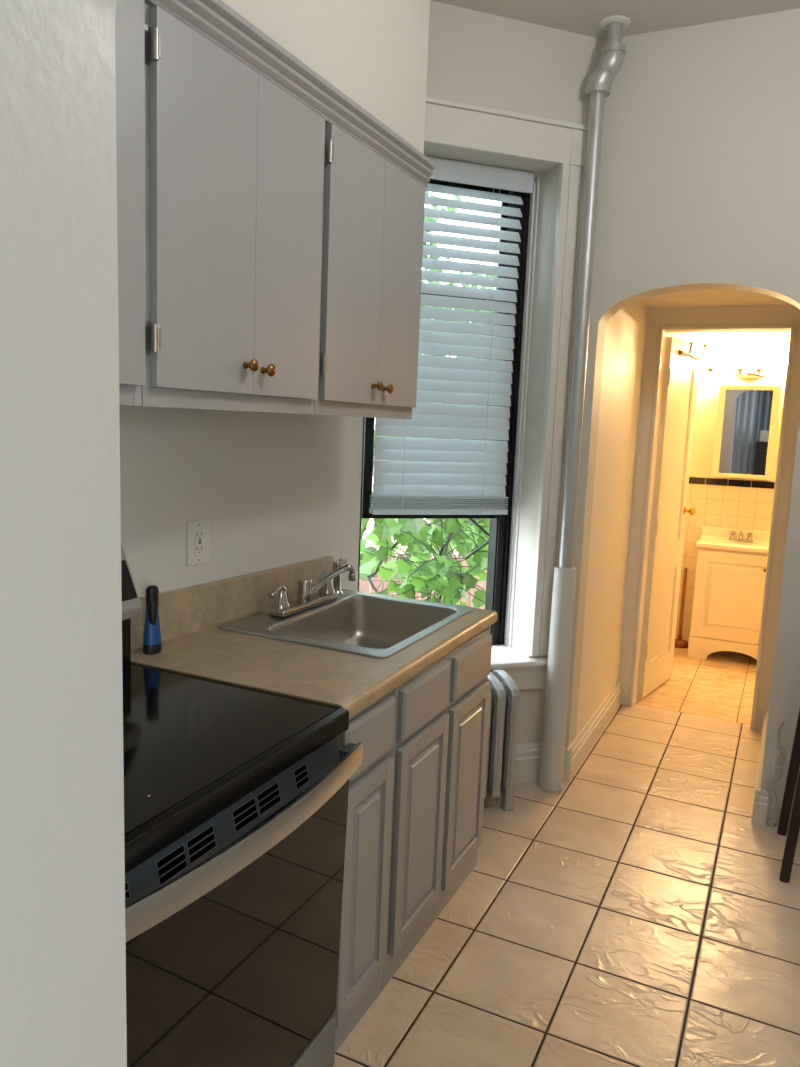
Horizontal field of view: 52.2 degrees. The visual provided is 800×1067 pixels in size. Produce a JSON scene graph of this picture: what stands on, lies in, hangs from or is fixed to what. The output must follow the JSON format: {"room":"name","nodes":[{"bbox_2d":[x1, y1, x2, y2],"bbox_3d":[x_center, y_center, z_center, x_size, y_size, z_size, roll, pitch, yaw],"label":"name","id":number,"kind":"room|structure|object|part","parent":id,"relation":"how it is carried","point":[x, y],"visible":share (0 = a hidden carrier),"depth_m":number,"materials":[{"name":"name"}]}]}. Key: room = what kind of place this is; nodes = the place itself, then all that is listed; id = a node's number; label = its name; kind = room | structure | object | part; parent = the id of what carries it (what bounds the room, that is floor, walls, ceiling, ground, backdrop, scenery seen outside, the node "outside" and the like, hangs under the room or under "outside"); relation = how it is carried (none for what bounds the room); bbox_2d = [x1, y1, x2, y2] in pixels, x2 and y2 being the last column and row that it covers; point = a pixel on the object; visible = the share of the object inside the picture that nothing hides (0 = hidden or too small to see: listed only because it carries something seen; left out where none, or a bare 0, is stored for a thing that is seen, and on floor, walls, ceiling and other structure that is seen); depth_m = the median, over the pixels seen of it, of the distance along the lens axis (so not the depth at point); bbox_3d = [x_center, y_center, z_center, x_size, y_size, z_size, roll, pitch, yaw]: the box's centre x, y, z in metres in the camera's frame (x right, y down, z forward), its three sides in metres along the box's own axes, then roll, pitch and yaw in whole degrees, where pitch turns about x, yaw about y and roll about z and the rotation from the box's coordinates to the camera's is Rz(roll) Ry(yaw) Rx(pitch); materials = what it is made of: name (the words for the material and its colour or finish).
{"room":"kitchen","nodes":[
{"label":"kitchen","id":0,"kind":"room"},
{"bbox_2d":[0,0,126,1066],"bbox_3d":[0.291,-0.066,0.598,4.400,3.100,0.207,6,9,25],"label":"wall","id":1,"kind":"structure","parent":0,"point":[63,942],"depth_m":0.95,"materials":[{"name":"white paint"}]},
{"bbox_2d":[119,405,348,597],"bbox_3d":[-0.791,-0.327,2.195,0.263,3.100,2.314,6,9,27],"label":"wall","id":2,"kind":"structure","parent":0,"point":[271,488],"depth_m":2.52,"materials":[{"name":"grey paint"}]},
{"bbox_2d":[115,0,144,405],"bbox_3d":[-0.782,-0.647,1.441,0.457,0.807,0.460,6,9,25],"label":"upper cabinet","id":3,"kind":"object","parent":2,"relation":"attached to","point":[130,14],"visible":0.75,"depth_m":1.51,"materials":[{"name":"grey paint"}]},
{"bbox_3d":[-0.602,-0.628,1.356,0.018,0.807,0.460,6,9,25],"label":"frame","id":4,"kind":"part","parent":3,"relation":"part of","materials":[{"name":"grey paint"}]},
{"bbox_2d":[145,0,435,187],"bbox_3d":[-0.283,-1.065,1.862,0.042,0.072,1.736,6,9,25],"label":"trim","id":5,"kind":"structure","parent":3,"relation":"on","point":[217,22],"depth_m":1.91,"materials":[{"name":"grey paint"}]},
{"bbox_2d":[187,519,209,565],"bbox_3d":[-0.595,0.027,2.414,0.010,0.132,0.092,7,9,28],"label":"wall outlet","id":6,"kind":"object","parent":2,"relation":"attached to","point":[197,531],"visible":1,"depth_m":2.41,"materials":[{"name":"white plastic"}]},
{"bbox_2d":[195,529,203,556],"bbox_3d":[-0.593,0.027,2.413,0.003,0.080,0.037,7,9,28],"label":"receptacle","id":7,"kind":"object","parent":6,"relation":"attached to","point":[199,533],"depth_m":2.41,"materials":[{"name":"white plastic"}]},
{"bbox_2d":[131,556,333,649],"bbox_3d":[-0.512,0.220,2.597,0.019,0.170,1.049,7,9,28],"label":"backsplash","id":8,"kind":"structure","parent":2,"relation":"attached to","point":[187,610],"depth_m":2.51,"materials":[{"name":"laminate"}]},
{"bbox_2d":[142,2,324,414],"bbox_3d":[-0.512,-0.701,1.917,0.455,0.807,0.647,6,9,25],"label":"upper cabinet","id":9,"kind":"object","parent":2,"relation":"attached to","point":[234,163],"visible":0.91,"depth_m":1.76,"materials":[{"name":"grey paint"}]},
{"bbox_3d":[-0.406,-0.656,1.718,0.020,0.702,0.320,6,9,25],"label":"door","id":10,"kind":"part","parent":9,"relation":"part of","materials":[{"name":"grey paint"}]},
{"bbox_3d":[-0.339,-0.382,1.858,0.033,0.029,0.029,6,9,25],"label":"knob","id":11,"kind":"part","parent":9,"relation":"part of","materials":[{"name":"gold metal"}]},
{"bbox_3d":[-0.310,-0.383,1.920,0.033,0.029,0.029,6,9,25],"label":"knob","id":12,"kind":"part","parent":9,"relation":"part of","materials":[{"name":"gold metal"}]},
{"bbox_3d":[-0.274,-0.687,1.990,0.020,0.702,0.288,6,9,25],"label":"door","id":13,"kind":"part","parent":9,"relation":"part of","materials":[{"name":"grey paint"}]},
{"bbox_2d":[312,123,424,418],"bbox_3d":[-0.223,-0.765,2.472,0.421,0.807,0.625,6,9,25],"label":"upper cabinet","id":14,"kind":"object","parent":2,"relation":"attached to","point":[373,227],"visible":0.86,"depth_m":2.35,"materials":[{"name":"grey paint"}]},
{"bbox_3d":[-0.131,-0.722,2.284,0.020,0.702,0.307,6,9,25],"label":"door","id":15,"kind":"part","parent":14,"relation":"part of","materials":[{"name":"grey paint"}]},
{"bbox_3d":[-0.067,-0.437,2.420,0.033,0.029,0.029,6,9,25],"label":"knob","id":16,"kind":"part","parent":14,"relation":"part of","materials":[{"name":"gold metal"}]},
{"bbox_3d":[-0.037,-0.439,2.482,0.033,0.029,0.029,6,9,25],"label":"knob","id":17,"kind":"part","parent":14,"relation":"part of","materials":[{"name":"gold metal"}]},
{"bbox_3d":[-0.002,-0.753,2.548,0.020,0.702,0.282,6,9,25],"label":"door","id":18,"kind":"part","parent":14,"relation":"part of","materials":[{"name":"grey paint"}]},
{"bbox_2d":[344,1,604,743],"bbox_3d":[0.157,-0.451,3.380,1.254,3.100,0.449,-1,9,-25],"label":"wall","id":19,"kind":"structure","parent":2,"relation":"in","point":[475,57],"depth_m":3.26,"materials":[{"name":"grey paint"}]},
{"bbox_2d":[357,177,539,646],"bbox_3d":[0.157,-0.497,3.501,0.782,2.040,0.135,0,8,-19],"label":"window","id":20,"kind":"structure","parent":19,"relation":"attached to","point":[500,525],"depth_m":3.58,"materials":[{"name":"black"}]},
{"bbox_3d":[0.147,-0.549,3.520,0.621,0.973,0.030,0,8,-19],"label":"sash","id":21,"kind":"part","parent":20,"relation":"part of","materials":[{"name":"black"}]},
{"bbox_3d":[0.156,-1.005,3.484,0.621,0.970,0.020,0,8,-19],"label":"sash","id":22,"kind":"part","parent":20,"relation":"part of","materials":[{"name":"black"}]},
{"bbox_2d":[369,156,533,514],"bbox_3d":[0.207,-0.789,3.403,0.648,1.428,0.087,0,8,-19],"label":"blind","id":23,"kind":"object","parent":19,"relation":"attached to","point":[414,484],"visible":0.7,"depth_m":3.43,"materials":[{"name":"white plastic"}]},
{"bbox_3d":[0.019,-0.760,3.350,0.027,1.370,0.069,-1,9,-26],"label":"ladder cord","id":24,"kind":"part","parent":23,"relation":"part of","materials":[{"name":"white fabric"}]},
{"bbox_3d":[0.172,-0.096,3.510,0.622,0.023,0.058,0,8,-19],"label":"rail","id":25,"kind":"part","parent":23,"relation":"part of","materials":[{"name":"white plastic"}]},
{"bbox_3d":[0.373,-0.763,3.473,0.030,1.370,0.068,-3,10,-36],"label":"ladder cord","id":26,"kind":"part","parent":23,"relation":"part of","materials":[{"name":"white plastic"}]},
{"bbox_2d":[514,742,541,783],"bbox_3d":[0.279,1.015,3.511,0.925,0.172,0.022,0,8,-19],"label":"baseboard","id":27,"kind":"structure","parent":19,"relation":"attached to","point":[528,755],"depth_m":3.60,"materials":[{"name":"white paint"}]},
{"bbox_2d":[222,0,429,153],"bbox_3d":[-0.501,-1.475,1.905,0.474,0.725,1.730,6,9,25],"label":"wall","id":28,"kind":"structure","parent":0,"point":[375,52],"depth_m":2.24,"materials":[{"name":"grey paint"}]},
{"bbox_2d":[333,647,799,1066],"bbox_3d":[0.643,1.428,1.671,4.600,0.120,9.650,6,9,25],"label":"floor","id":29,"kind":"structure","parent":0,"point":[635,913],"depth_m":2.60,"materials":[{"name":"tile"}]},
{"bbox_2d":[121,547,362,1066],"bbox_3d":[-0.577,0.701,1.667,0.793,1.225,0.761,6,9,25],"label":"stove","id":30,"kind":"object","parent":29,"relation":"on","point":[236,798],"visible":0.66,"depth_m":1.56,"materials":[{"name":"black glass"}]},
{"bbox_3d":[-0.408,0.562,1.187,0.029,0.042,0.050,6,9,25],"label":"handle mount","id":31,"kind":"part","parent":30,"relation":"part of","materials":[{"name":"grey metal"}]},
{"bbox_3d":[-0.307,0.523,1.515,0.046,0.066,0.753,6,9,25],"label":"vent panel","id":32,"kind":"part","parent":30,"relation":"part of","materials":[{"name":"grey metal"}]},
{"bbox_2d":[122,664,348,873],"bbox_3d":[-0.601,0.425,1.646,0.714,0.049,0.761,6,9,25],"label":"cooktop","id":33,"kind":"object","parent":30,"relation":"in","point":[194,749],"depth_m":1.61,"materials":[{"name":"black glass"}]},
{"bbox_3d":[-0.296,0.861,1.549,0.020,0.606,0.749,6,9,25],"label":"oven glass","id":34,"kind":"part","parent":30,"relation":"part of","materials":[{"name":"black glass"}]},
{"bbox_3d":[-0.233,0.528,1.480,0.047,0.052,0.734,6,9,25],"label":"handle","id":35,"kind":"part","parent":30,"relation":"part of","materials":[{"name":"silver metal"}]},
{"bbox_3d":[-0.333,1.242,1.611,0.036,0.132,0.753,6,9,25],"label":"storage drawer","id":36,"kind":"part","parent":30,"relation":"part of","materials":[{"name":"grey metal"}]},
{"bbox_3d":[-0.111,0.491,1.798,0.029,0.042,0.050,6,9,25],"label":"handle mount","id":37,"kind":"part","parent":30,"relation":"part of","materials":[{"name":"grey metal"}]},
{"bbox_2d":[332,690,394,1052],"bbox_3d":[-0.403,0.815,2.200,0.716,0.868,0.302,6,9,25],"label":"base cabinet","id":38,"kind":"object","parent":29,"relation":"on","point":[364,915],"visible":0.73,"depth_m":2.04,"materials":[{"name":"grey paint"}]},
{"bbox_3d":[-0.075,0.504,2.005,0.019,0.139,0.260,6,9,25],"label":"drawer","id":39,"kind":"part","parent":38,"relation":"part of","materials":[{"name":"grey paint"}]},
{"bbox_2d":[382,628,491,990],"bbox_3d":[-0.168,0.761,2.665,0.699,0.868,0.742,6,9,25],"label":"base cabinet","id":40,"kind":"object","parent":29,"relation":"on","point":[439,751],"visible":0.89,"depth_m":2.44,"materials":[{"name":"grey paint"}]},
{"bbox_2d":[131,556,497,718],"bbox_3d":[-0.205,0.252,2.489,0.726,0.180,1.116,6,9,25],"label":"countertop","id":41,"kind":"structure","parent":40,"relation":"on","point":[193,645],"depth_m":2.24,"materials":[{"name":"laminate"}]},
{"bbox_2d":[143,585,161,654],"bbox_3d":[-0.662,0.229,2.183,0.044,0.183,0.055,6,9,25],"label":"handheld device","id":42,"kind":"object","parent":41,"relation":"on","point":[152,644],"visible":1,"depth_m":2.17,"materials":[{"name":"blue plastic"}]},
{"bbox_2d":[218,590,474,658],"bbox_3d":[-0.147,0.353,2.671,0.580,0.166,0.732,6,9,25],"label":"sink","id":43,"kind":"object","parent":41,"relation":"in","point":[373,627],"visible":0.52,"depth_m":2.87,"materials":[{"name":"silver metal"}]},
{"bbox_2d":[268,558,355,617],"bbox_3d":[-0.264,0.178,2.757,0.179,0.148,0.502,6,9,25],"label":"faucet","id":44,"kind":"object","parent":43,"relation":"on","point":[328,584],"visible":1,"depth_m":2.75,"materials":[{"name":"silver metal"}]},
{"bbox_3d":[-0.394,0.202,2.602,0.056,0.087,0.106,6,9,25],"label":"handle","id":45,"kind":"part","parent":44,"relation":"part of","materials":[{"name":"silver metal"}]},
{"bbox_3d":[-0.322,0.237,2.761,0.066,0.026,0.350,6,9,25],"label":"plate","id":46,"kind":"part","parent":44,"relation":"part of","materials":[{"name":"silver metal"}]},
{"bbox_3d":[-0.321,0.190,2.752,0.052,0.073,0.052,6,9,25],"label":"spout","id":47,"kind":"part","parent":44,"relation":"part of","materials":[{"name":"silver metal"}]},
{"bbox_3d":[-0.269,0.172,2.859,0.056,0.087,0.106,6,9,25],"label":"handle","id":48,"kind":"part","parent":44,"relation":"part of","materials":[{"name":"silver metal"}]},
{"bbox_3d":[-0.231,0.157,2.774,0.166,0.110,0.027,1,8,-11],"label":"spout","id":49,"kind":"part","parent":44,"relation":"part of","materials":[{"name":"silver metal"}]},
{"bbox_2d":[269,596,456,648],"bbox_3d":[-0.107,0.359,2.653,0.418,0.162,0.606,6,9,25],"label":"basin","id":50,"kind":"object","parent":43,"relation":"in","point":[366,622],"depth_m":2.90,"materials":[{"name":"grey metal"}]},
{"bbox_3d":[0.058,0.857,2.365,0.019,0.594,0.331,6,9,25],"label":"door","id":51,"kind":"part","parent":40,"relation":"part of","materials":[{"name":"grey paint"}]},
{"bbox_3d":[0.074,0.468,2.312,0.019,0.139,0.331,6,9,25],"label":"drawer","id":52,"kind":"part","parent":40,"relation":"part of","materials":[{"name":"grey paint"}]},
{"bbox_3d":[0.218,0.818,2.694,0.019,0.594,0.334,6,9,25],"label":"door","id":53,"kind":"part","parent":40,"relation":"part of","materials":[{"name":"grey paint"}]},
{"bbox_3d":[0.234,0.429,2.641,0.019,0.139,0.334,6,9,25],"label":"drawer","id":54,"kind":"part","parent":40,"relation":"part of","materials":[{"name":"grey paint"}]},
{"bbox_2d":[484,670,519,811],"bbox_3d":[0.275,0.848,3.329,0.360,0.553,0.202,0,8,-19],"label":"radiator","id":55,"kind":"object","parent":29,"relation":"on","point":[504,700],"visible":0.2,"depth_m":3.29,"materials":[{"name":"silver metal"}]},
{"bbox_2d":[539,15,630,791],"bbox_3d":[0.743,-0.422,3.344,0.160,3.104,0.116,6,9,25],"label":"riser pipe","id":56,"kind":"object","parent":29,"relation":"on","point":[598,88],"visible":1,"depth_m":3.34,"materials":[{"name":"silver metal"}]},
{"bbox_2d":[674,568,687,647],"bbox_3d":[2.069,0.539,5.983,0.128,0.588,0.128,6,9,25],"label":"plunger","id":57,"kind":"object","parent":29,"relation":"on","point":[679,642],"visible":0.88,"depth_m":5.97,"materials":[{"name":"brown wood"}]},
{"bbox_2d":[674,635,687,647],"bbox_3d":[2.059,0.788,6.017,0.128,0.085,0.128,6,9,25],"label":"cup","id":58,"kind":"object","parent":57,"relation":"on","point":[679,642],"depth_m":5.98,"materials":[{"name":"brown rubber"}]},
{"bbox_2d":[687,526,769,659],"bbox_3d":[2.376,0.436,5.694,0.624,0.896,0.363,6,9,25],"label":"bathroom vanity","id":59,"kind":"object","parent":29,"relation":"on","point":[728,593],"visible":0.61,"depth_m":5.60,"materials":[{"name":"white wood"}]},
{"bbox_3d":[2.313,0.439,5.562,0.585,0.610,0.019,6,9,25],"label":"door","id":60,"kind":"part","parent":59,"relation":"part of","materials":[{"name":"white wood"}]},
{"bbox_2d":[695,526,769,553],"bbox_3d":[2.394,0.047,5.646,0.624,0.112,0.352,6,9,25],"label":"washbasin","id":61,"kind":"object","parent":59,"relation":"in","point":[713,539],"depth_m":5.69,"materials":[{"name":"white ceramic"}]},
{"bbox_2d":[728,531,752,542],"bbox_3d":[2.394,0.022,5.733,0.160,0.077,0.111,6,9,25],"label":"bathroom faucet","id":62,"kind":"object","parent":59,"relation":"on","point":[732,537],"visible":1,"depth_m":5.74,"materials":[{"name":"silver metal"}]},
{"bbox_3d":[2.358,0.009,5.783,0.036,0.053,0.035,6,9,25],"label":"handle","id":63,"kind":"part","parent":62,"relation":"part of","materials":[{"name":"silver metal"}]},
{"bbox_3d":[2.406,0.048,5.764,0.160,0.017,0.050,6,9,25],"label":"plate","id":64,"kind":"part","parent":62,"relation":"part of","materials":[{"name":"silver metal"}]},
{"bbox_3d":[2.392,0.015,5.729,0.028,0.062,0.103,6,9,25],"label":"spout","id":65,"kind":"part","parent":62,"relation":"part of","materials":[{"name":"silver metal"}]},
{"bbox_3d":[2.457,0.020,5.736,0.036,0.053,0.035,6,9,25],"label":"handle","id":66,"kind":"part","parent":62,"relation":"part of","materials":[{"name":"silver metal"}]},
{"bbox_2d":[777,708,799,882],"bbox_3d":[1.703,0.868,2.897,0.604,0.742,0.442,6,9,25],"label":"side table","id":67,"kind":"object","parent":29,"relation":"on","point":[793,776],"visible":1,"depth_m":3.15,"materials":[{"name":"brown wood"}]},
{"bbox_3d":[1.397,0.878,2.835,0.081,0.715,0.038,6,9,25],"label":"leg","id":68,"kind":"part","parent":67,"relation":"part of","materials":[{"name":"brown wood"}]},
{"bbox_2d":[576,301,647,736],"bbox_3d":[1.020,-0.072,4.114,0.112,2.220,1.018,6,9,25],"label":"wall","id":69,"kind":"structure","parent":0,"point":[625,331],"depth_m":4.02,"materials":[{"name":"white paint"}]},
{"bbox_2d":[566,680,620,780],"bbox_3d":[1.001,0.971,4.146,0.022,0.145,1.156,6,9,25],"label":"baseboard","id":70,"kind":"structure","parent":69,"relation":"attached to","point":[585,740],"depth_m":4.04,"materials":[{"name":"white paint"}]},
{"bbox_2d":[430,0,799,39],"bbox_3d":[0.165,-1.629,-0.013,4.600,0.150,6.860,6,9,25],"label":"ceiling","id":71,"kind":"structure","parent":0,"point":[584,17],"depth_m":3.04,"materials":[{"name":"grey paint"}]},
{"bbox_2d":[565,8,799,828],"bbox_3d":[2.148,-0.304,2.891,3.060,3.100,0.140,6,9,25],"label":"wall","id":72,"kind":"structure","parent":0,"point":[699,179],"depth_m":3.19,"materials":[{"name":"grey paint"}]},
{"bbox_2d":[563,748,572,780],"bbox_3d":[0.722,1.027,3.651,0.087,0.145,0.020,6,9,25],"label":"baseboard","id":73,"kind":"structure","parent":72,"relation":"attached to","point":[566,769],"depth_m":3.63,"materials":[{"name":"white paint"}]},
{"bbox_2d":[752,788,768,825],"bbox_3d":[1.458,1.107,3.303,0.050,0.140,0.020,6,9,25],"label":"baseboard","id":74,"kind":"structure","parent":72,"relation":"attached to","point":[759,809],"depth_m":3.30,"materials":[{"name":"white paint"}]},
{"bbox_2d":[765,722,785,825],"bbox_3d":[1.505,0.963,3.267,0.071,0.438,0.015,6,9,25],"label":"trim","id":75,"kind":"structure","parent":72,"relation":"attached to","point":[775,810],"depth_m":3.27,"materials":[{"name":"grey paint"}]},
{"bbox_2d":[619,305,799,729],"bbox_3d":[1.898,-0.214,4.307,1.900,2.520,0.120,6,9,25],"label":"wall","id":76,"kind":"structure","parent":0,"point":[765,314],"depth_m":4.34,"materials":[{"name":"white paint"}]},
{"bbox_2d":[637,337,700,698],"bbox_3d":[1.579,-0.087,4.864,0.163,2.064,0.569,9,10,40],"label":"door","id":77,"kind":"structure","parent":76,"relation":"in","point":[680,373],"depth_m":4.80,"materials":[{"name":"beige paint"}]},
{"bbox_3d":[1.736,-0.144,5.038,0.164,0.054,0.054,8,9,35],"label":"knob","id":78,"kind":"part","parent":77,"relation":"part of","materials":[{"name":"gold metal"}]},
{"bbox_2d":[678,341,706,358],"bbox_3d":[1.648,-1.050,4.658,0.207,0.101,0.084,-1,9,-25],"label":"coat hook","id":79,"kind":"object","parent":77,"relation":"attached to","point":[683,353],"visible":1,"depth_m":4.67,"materials":[{"name":"gold metal"}]},
{"bbox_3d":[1.624,-1.025,4.654,0.029,0.031,0.173,9,10,39],"label":"plate","id":80,"kind":"part","parent":79,"relation":"part of","materials":[{"name":"gold metal"}]},
{"bbox_3d":[1.713,-1.046,4.686,0.091,0.091,0.027,6,9,25],"label":"arm","id":81,"kind":"part","parent":79,"relation":"part of","materials":[{"name":"gold metal"}]},
{"bbox_2d":[628,323,795,728],"bbox_3d":[1.644,-0.033,4.375,0.664,2.122,0.018,6,9,25],"label":"trim","id":82,"kind":"structure","parent":76,"relation":"attached to","point":[792,327],"depth_m":4.32,"materials":[{"name":"white paint"}]},
{"bbox_2d":[640,289,791,307],"bbox_3d":[1.478,-1.218,3.785,1.400,0.185,1.070,6,9,25],"label":"ceiling","id":83,"kind":"structure","parent":0,"point":[701,297],"depth_m":4.03,"materials":[{"name":"white paint"}]},
{"bbox_2d":[666,331,790,481],"bbox_3d":[2.607,-0.385,5.765,1.900,2.520,0.100,6,9,25],"label":"wall","id":84,"kind":"structure","parent":0,"point":[726,347],"depth_m":5.77,"materials":[{"name":"beige paint"}]},
{"bbox_2d":[675,484,774,643],"bbox_3d":[2.556,0.278,5.804,1.680,1.193,0.011,6,9,25],"label":"wall tile","id":85,"kind":"object","parent":84,"relation":"attached to","point":[715,506],"depth_m":5.88,"materials":[{"name":"tile"}]},
{"bbox_2d":[689,476,774,488],"bbox_3d":[2.580,-0.339,5.718,1.680,0.054,0.015,6,9,25],"label":"trim","id":86,"kind":"structure","parent":84,"relation":"attached to","point":[692,480],"depth_m":5.81,"materials":[{"name":"black tile"}]},
{"bbox_2d":[703,355,787,380],"bbox_3d":[2.421,-1.145,5.645,0.606,0.167,0.116,6,9,25],"label":"vanity light","id":87,"kind":"object","parent":84,"relation":"attached to","point":[748,373],"visible":0.79,"depth_m":5.65,"materials":[{"name":"gold metal"}]},
{"bbox_3d":[2.184,-1.204,5.724,0.064,0.090,0.063,6,9,25],"label":"bulb","id":88,"kind":"part","parent":87,"relation":"part of","materials":[{"name":"white glass"}]},
{"bbox_3d":[2.355,-1.186,5.643,0.064,0.090,0.063,6,9,25],"label":"bulb","id":89,"kind":"part","parent":87,"relation":"part of","materials":[{"name":"white glass"}]},
{"bbox_3d":[2.437,-1.118,5.684,0.200,0.104,0.038,6,9,25],"label":"plate","id":90,"kind":"part","parent":87,"relation":"part of","materials":[{"name":"gold metal"}]},
{"bbox_3d":[2.463,-1.175,5.591,0.064,0.090,0.063,6,9,25],"label":"bulb","id":91,"kind":"part","parent":87,"relation":"part of","materials":[{"name":"white glass"}]},
{"bbox_2d":[711,385,780,479],"bbox_3d":[2.415,-0.708,5.700,0.392,0.638,0.114,6,9,25],"label":"mirror","id":92,"kind":"object","parent":84,"relation":"attached to","point":[747,415],"visible":1,"depth_m":5.65,"materials":[{"name":"beige paint"}]},
{"bbox_3d":[2.394,-0.701,5.658,0.308,0.586,0.005,6,9,25],"label":"mirror panel","id":93,"kind":"part","parent":92,"relation":"part of","materials":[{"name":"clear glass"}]},
{"bbox_3d":[1.833,0.013,3.729,0.120,2.220,1.018,6,9,25],"label":"wall","id":94,"kind":"structure","parent":0,"visible":0},
{"bbox_2d":[751,707,768,822],"bbox_3d":[1.690,1.046,3.820,0.020,0.140,1.156,6,9,25],"label":"baseboard","id":95,"kind":"structure","parent":94,"relation":"attached to","point":[764,728],"depth_m":3.69,"materials":[{"name":"white paint"}]},
{"label":"outside","id":96,"kind":"structure","parent":0,"visible":0},
{"bbox_2d":[359,402,489,607],"bbox_3d":[0.195,0.661,4.207,0.832,2.879,0.748,1,8,-8],"label":"tree","id":97,"kind":"object","parent":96,"point":[477,563],"visible":0.41,"depth_m":4.07,"materials":[{"name":"green plant"}]},
{"bbox_3d":[0.226,0.745,4.260,0.197,2.701,0.098,-4,10,-37],"label":"stem","id":98,"kind":"part","parent":97,"relation":"part of","materials":[{"name":"black plant"}]},
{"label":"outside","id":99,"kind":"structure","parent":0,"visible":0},
{"bbox_2d":[360,523,482,593],"bbox_3d":[-2.556,0.227,17.986,16.100,0.200,24.100,6,9,25],"label":"ground","id":100,"kind":"structure","parent":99,"point":[404,548],"depth_m":17.21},
{"bbox_2d":[359,539,376,589],"bbox_3d":[-0.771,0.603,7.091,1.615,2.160,1.369,-5,10,-42],"label":"tree","id":101,"kind":"object","parent":100,"relation":"on","point":[363,541],"visible":0.02,"depth_m":7.37,"materials":[{"name":"green plant"}]},
{"bbox_2d":[362,354,429,546],"bbox_3d":[-1.262,-2.672,19.254,4.200,5.300,3.500,6,9,25],"label":"house","id":102,"kind":"structure","parent":100,"relation":"on","point":[370,524],"depth_m":17.53,"materials":[{"name":"brick"}]},
{"bbox_2d":[360,431,483,599],"bbox_3d":[-0.025,0.595,4.941,1.359,2.793,1.017,1,8,-11],"label":"vine","id":103,"kind":"object","parent":100,"relation":"on","point":[370,563],"visible":0.17,"depth_m":4.85,"materials":[{"name":"green plant"}]},
{"bbox_3d":[-0.032,0.679,5.021,0.494,2.606,0.209,4,8,12],"label":"stem","id":104,"kind":"part","parent":103,"relation":"part of","materials":[{"name":"black"}]},
{"bbox_2d":[359,552,486,608],"bbox_3d":[-1.708,0.786,8.725,5.512,1.259,0.160,1,8,-8],"label":"fence","id":105,"kind":"object","parent":100,"relation":"on","point":[365,585],"visible":0.04,"depth_m":8.86,"materials":[{"name":"wood"}]},
{"bbox_2d":[422,191,472,319],"bbox_3d":[-0.494,-5.684,22.701,5.323,10.400,5.530,-5,11,-44],"label":"tree","id":106,"kind":"object","parent":100,"relation":"on","point":[426,192],"visible":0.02,"depth_m":21.58,"materials":[{"name":"green plant"}]},
{"bbox_2d":[404,262,496,557],"bbox_3d":[1.142,-2.088,14.587,4.063,5.604,3.376,6,9,25],"label":"tree","id":107,"kind":"object","parent":100,"relation":"on","point":[459,554],"visible":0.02,"depth_m":14.10,"materials":[{"name":"green plant"}]},
{"bbox_3d":[1.153,-2.390,14.525,4.013,4.989,3.312,6,9,25],"label":"crown","id":108,"kind":"part","parent":107,"relation":"part of","materials":[{"name":"green plant"}]},
{"bbox_2d":[420,270,494,553],"bbox_3d":[1.437,-1.205,10.786,3.734,4.906,2.688,6,9,25],"label":"tree","id":109,"kind":"object","parent":100,"relation":"on","point":[440,270],"visible":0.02,"depth_m":10.43,"materials":[{"name":"green plant"}]},
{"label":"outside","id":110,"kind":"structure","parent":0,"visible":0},
{"bbox_2d":[465,518,489,601],"bbox_3d":[0.366,-0.022,3.784,0.133,1.040,0.014,0,8,-19],"label":"brace","id":111,"kind":"object","parent":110,"point":[471,519],"visible":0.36,"depth_m":3.79,"materials":[{"name":"black metal"}]}
]}

